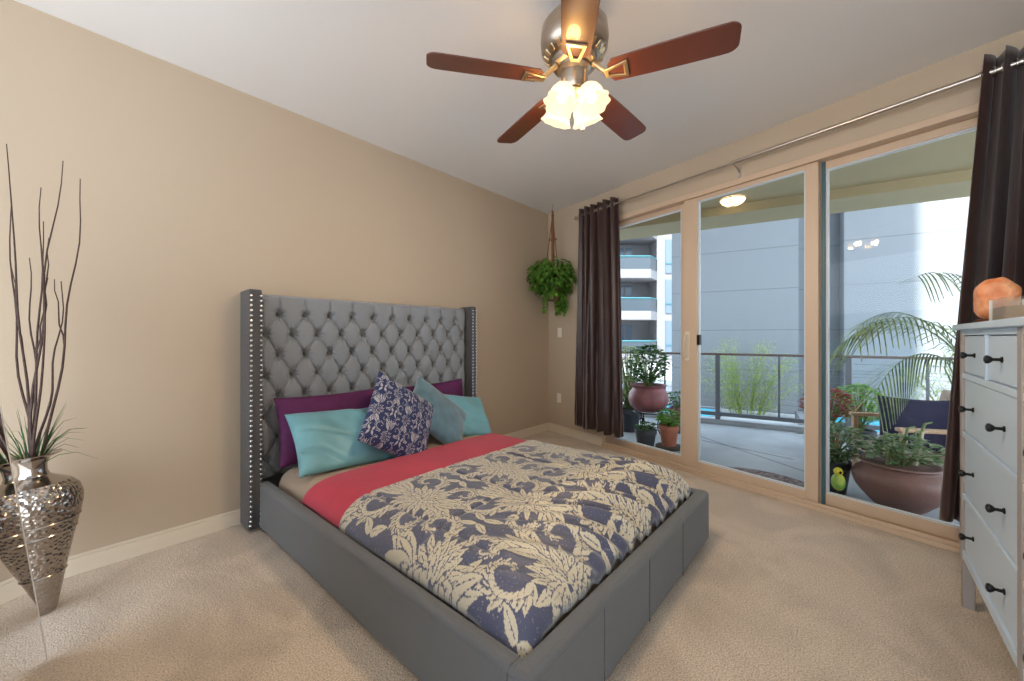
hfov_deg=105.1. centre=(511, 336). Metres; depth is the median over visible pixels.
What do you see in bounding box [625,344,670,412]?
pot plant
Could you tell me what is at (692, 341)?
door
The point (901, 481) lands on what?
potted plant
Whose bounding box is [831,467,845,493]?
ornament
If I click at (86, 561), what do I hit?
baseboard
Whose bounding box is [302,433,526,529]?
blanket
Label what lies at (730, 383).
clump
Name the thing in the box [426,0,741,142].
ceiling fan
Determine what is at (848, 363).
balcony railing
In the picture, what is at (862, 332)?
potted palm
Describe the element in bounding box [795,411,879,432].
swimming pool
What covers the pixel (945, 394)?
armchair
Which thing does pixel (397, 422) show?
throw pillow
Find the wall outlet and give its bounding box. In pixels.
[557,393,560,402]
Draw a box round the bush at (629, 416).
[622,346,656,432]
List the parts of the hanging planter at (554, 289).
pot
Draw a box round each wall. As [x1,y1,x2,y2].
[0,0,548,555]
[549,29,1023,436]
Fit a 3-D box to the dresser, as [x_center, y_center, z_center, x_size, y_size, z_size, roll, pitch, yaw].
[1.642,0.573,0.979,0.532,1.255,1.735,0,0,41]
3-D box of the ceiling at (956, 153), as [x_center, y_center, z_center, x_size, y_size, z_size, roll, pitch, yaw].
[3.753,-1.780,2.639,10.192,0.240,4.225,0,0,31]
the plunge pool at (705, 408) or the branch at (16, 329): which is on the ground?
the plunge pool at (705, 408)
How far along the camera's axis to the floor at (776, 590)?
1.69 m
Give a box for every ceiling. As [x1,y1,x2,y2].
[15,0,1023,214]
[674,130,975,213]
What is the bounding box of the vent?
[544,35,605,68]
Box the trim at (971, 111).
[601,103,978,553]
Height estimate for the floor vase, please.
0.693 m
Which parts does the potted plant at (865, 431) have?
pot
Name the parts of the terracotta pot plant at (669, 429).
pot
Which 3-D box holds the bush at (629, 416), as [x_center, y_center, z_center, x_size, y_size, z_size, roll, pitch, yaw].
[1.501,0.663,5.081,0.706,1.098,0.696,0,0,41]
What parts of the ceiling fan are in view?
blade, blade, lamp shade, lamp shade, bulb, blade, lamp shade, bulb, lamp shade, blade, blade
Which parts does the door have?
handle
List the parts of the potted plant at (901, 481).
pot, bare stem, cut stem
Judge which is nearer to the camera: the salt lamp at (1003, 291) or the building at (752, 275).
the salt lamp at (1003, 291)
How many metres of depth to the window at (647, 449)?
3.69 m
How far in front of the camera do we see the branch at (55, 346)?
1.73 m
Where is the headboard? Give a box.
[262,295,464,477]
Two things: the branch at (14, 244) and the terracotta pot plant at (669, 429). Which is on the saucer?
the terracotta pot plant at (669, 429)
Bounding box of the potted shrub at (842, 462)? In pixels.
[798,421,871,494]
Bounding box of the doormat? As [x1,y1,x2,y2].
[729,467,803,486]
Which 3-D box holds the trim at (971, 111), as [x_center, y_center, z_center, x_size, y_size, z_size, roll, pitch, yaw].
[1.885,-0.035,3.143,0.165,2.470,2.920,0,0,-35]
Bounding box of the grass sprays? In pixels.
[5,403,97,461]
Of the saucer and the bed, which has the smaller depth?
the bed
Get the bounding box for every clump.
[701,336,802,415]
[898,328,953,400]
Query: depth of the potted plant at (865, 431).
4.08 m
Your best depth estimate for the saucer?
4.17 m
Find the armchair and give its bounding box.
[849,390,950,467]
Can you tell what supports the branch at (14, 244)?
in the floor vase
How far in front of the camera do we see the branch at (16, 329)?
1.73 m
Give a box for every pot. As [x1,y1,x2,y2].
[623,405,639,432]
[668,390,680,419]
[829,460,851,494]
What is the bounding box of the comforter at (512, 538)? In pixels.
[339,440,691,658]
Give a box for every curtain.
[574,196,623,437]
[939,45,1023,521]
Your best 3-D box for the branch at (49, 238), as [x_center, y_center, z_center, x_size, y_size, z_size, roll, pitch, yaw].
[-2.038,-0.083,1.707,0.154,1.374,0.023,0,0,1]
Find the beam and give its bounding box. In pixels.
[620,169,971,239]
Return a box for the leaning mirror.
[0,404,47,680]
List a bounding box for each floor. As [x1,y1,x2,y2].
[40,430,1019,680]
[621,417,959,524]
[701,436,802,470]
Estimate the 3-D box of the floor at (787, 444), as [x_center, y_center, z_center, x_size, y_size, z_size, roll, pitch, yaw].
[3.759,1.356,2.648,10.192,0.288,4.245,0,0,31]
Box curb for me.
[642,412,879,438]
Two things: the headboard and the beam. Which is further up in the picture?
the beam
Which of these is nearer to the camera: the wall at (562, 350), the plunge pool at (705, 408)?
the wall at (562, 350)
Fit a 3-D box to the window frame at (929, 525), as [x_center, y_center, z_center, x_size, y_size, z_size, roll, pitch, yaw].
[2.452,-0.028,2.399,0.050,2.395,0.950,0,0,-35]
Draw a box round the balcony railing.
[622,351,953,429]
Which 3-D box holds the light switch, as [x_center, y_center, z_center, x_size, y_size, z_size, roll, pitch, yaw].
[0.591,-0.055,4.879,0.011,0.116,0.072,0,0,-35]
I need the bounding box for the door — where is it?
[683,161,819,502]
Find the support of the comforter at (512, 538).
on the mattress
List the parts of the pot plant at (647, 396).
pot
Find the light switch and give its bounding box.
[558,328,561,336]
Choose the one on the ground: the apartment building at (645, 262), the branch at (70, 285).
the apartment building at (645, 262)
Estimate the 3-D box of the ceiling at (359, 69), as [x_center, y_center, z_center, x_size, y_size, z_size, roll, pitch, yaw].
[0.279,-1.655,1.894,4.110,0.150,5.021,0,0,41]
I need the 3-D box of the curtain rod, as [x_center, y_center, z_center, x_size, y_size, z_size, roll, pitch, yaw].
[1.723,-1.337,3.190,0.122,0.115,3.364,0,0,-35]
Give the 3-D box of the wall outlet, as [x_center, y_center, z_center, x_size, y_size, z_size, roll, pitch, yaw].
[0.586,0.760,4.888,0.009,0.116,0.072,0,0,-35]
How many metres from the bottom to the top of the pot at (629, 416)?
0.300 m
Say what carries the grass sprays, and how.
in the floor vase
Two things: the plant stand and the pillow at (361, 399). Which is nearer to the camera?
the pillow at (361, 399)
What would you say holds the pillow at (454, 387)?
on the mattress
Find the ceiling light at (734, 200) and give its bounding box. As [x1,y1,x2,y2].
[719,195,746,207]
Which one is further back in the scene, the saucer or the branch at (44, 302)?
the saucer
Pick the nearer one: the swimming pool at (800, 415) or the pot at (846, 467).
the pot at (846, 467)
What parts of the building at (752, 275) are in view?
wall panel, recessed panel, wall panel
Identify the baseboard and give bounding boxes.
[64,422,548,577]
[549,423,601,445]
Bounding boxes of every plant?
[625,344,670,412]
[634,420,657,446]
[656,408,680,446]
[799,388,862,447]
[832,383,886,453]
[851,422,944,514]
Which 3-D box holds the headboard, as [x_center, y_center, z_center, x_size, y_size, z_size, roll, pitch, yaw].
[-1.047,0.312,3.164,0.075,1.175,1.760,0,0,41]
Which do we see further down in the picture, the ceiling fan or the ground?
the ground
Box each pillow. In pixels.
[274,388,373,468]
[284,408,395,477]
[357,371,432,456]
[406,379,462,395]
[413,376,466,443]
[444,394,491,436]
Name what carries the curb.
on the floor at (787, 444)
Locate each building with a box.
[620,234,671,362]
[672,197,969,413]
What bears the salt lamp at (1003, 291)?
on the dresser
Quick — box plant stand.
[633,409,667,433]
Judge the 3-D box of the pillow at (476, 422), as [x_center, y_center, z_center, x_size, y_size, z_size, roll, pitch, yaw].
[-0.446,0.675,3.361,0.647,0.417,0.293,0,0,-42]
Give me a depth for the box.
1.36 m
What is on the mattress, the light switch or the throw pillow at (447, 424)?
the throw pillow at (447, 424)
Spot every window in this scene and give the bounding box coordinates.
[611,204,683,463]
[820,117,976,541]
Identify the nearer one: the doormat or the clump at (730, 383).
the doormat
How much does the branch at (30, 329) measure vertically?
0.952 m
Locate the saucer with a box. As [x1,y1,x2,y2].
[655,442,680,451]
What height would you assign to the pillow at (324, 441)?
0.353 m
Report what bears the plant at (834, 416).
on the floor at (787, 444)
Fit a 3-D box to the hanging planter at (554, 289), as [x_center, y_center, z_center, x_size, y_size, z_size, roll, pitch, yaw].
[0.485,-0.907,4.675,0.618,1.350,0.751,0,0,41]
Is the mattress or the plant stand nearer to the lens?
the mattress
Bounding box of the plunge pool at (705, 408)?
[667,403,721,417]
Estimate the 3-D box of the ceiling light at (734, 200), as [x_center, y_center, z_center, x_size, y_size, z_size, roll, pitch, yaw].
[2.655,-1.615,4.717,0.296,0.094,0.296,0,0,41]
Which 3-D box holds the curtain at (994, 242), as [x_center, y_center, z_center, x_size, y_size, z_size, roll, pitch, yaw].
[2.531,-0.220,1.979,0.147,2.493,0.524,0,0,-36]
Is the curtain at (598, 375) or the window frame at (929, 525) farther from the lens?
the curtain at (598, 375)
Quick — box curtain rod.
[573,58,1023,219]
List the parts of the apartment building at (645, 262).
balcony door, balcony door, balcony door, glass panel, glass panel, glass panel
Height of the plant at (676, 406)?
0.360 m
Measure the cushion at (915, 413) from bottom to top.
0.460 m
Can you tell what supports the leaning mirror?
on the floor at (776, 590)
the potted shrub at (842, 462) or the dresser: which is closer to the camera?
the dresser
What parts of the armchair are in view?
leg, arm, seat, arm, backrest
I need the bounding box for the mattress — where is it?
[278,435,681,635]
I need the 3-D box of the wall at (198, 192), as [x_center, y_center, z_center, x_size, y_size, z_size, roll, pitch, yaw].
[-1.179,-0.115,3.258,0.120,2.930,5.161,0,0,41]
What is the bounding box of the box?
[989,299,1023,320]
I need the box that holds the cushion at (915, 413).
[877,395,949,452]
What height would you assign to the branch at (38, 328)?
1.263 m
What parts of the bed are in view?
headboard, rail, footboard, rail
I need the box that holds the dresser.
[952,317,1023,680]
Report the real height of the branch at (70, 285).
1.303 m
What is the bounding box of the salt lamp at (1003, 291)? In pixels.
[973,277,1021,321]
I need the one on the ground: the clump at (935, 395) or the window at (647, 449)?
the clump at (935, 395)
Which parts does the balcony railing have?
post, rail, rail, post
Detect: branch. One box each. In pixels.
[6,144,29,428]
[9,207,36,456]
[28,161,63,456]
[28,258,34,456]
[29,187,47,457]
[30,221,45,457]
[35,281,63,453]
[40,179,80,454]
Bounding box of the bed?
[240,289,708,680]
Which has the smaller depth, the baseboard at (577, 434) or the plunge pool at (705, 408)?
the baseboard at (577, 434)
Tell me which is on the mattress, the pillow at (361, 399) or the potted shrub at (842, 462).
the pillow at (361, 399)
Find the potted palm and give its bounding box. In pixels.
[820,272,961,433]
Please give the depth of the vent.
1.69 m
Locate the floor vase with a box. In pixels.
[10,449,83,615]
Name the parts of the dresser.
knob, knob, knob, knob, leg, drawer, drawer, drawer, drawer, knob, knob, knob, knob, drawer, leg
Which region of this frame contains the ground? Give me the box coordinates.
[622,362,798,424]
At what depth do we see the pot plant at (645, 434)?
4.18 m
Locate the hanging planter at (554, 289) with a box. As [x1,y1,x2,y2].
[526,205,576,316]

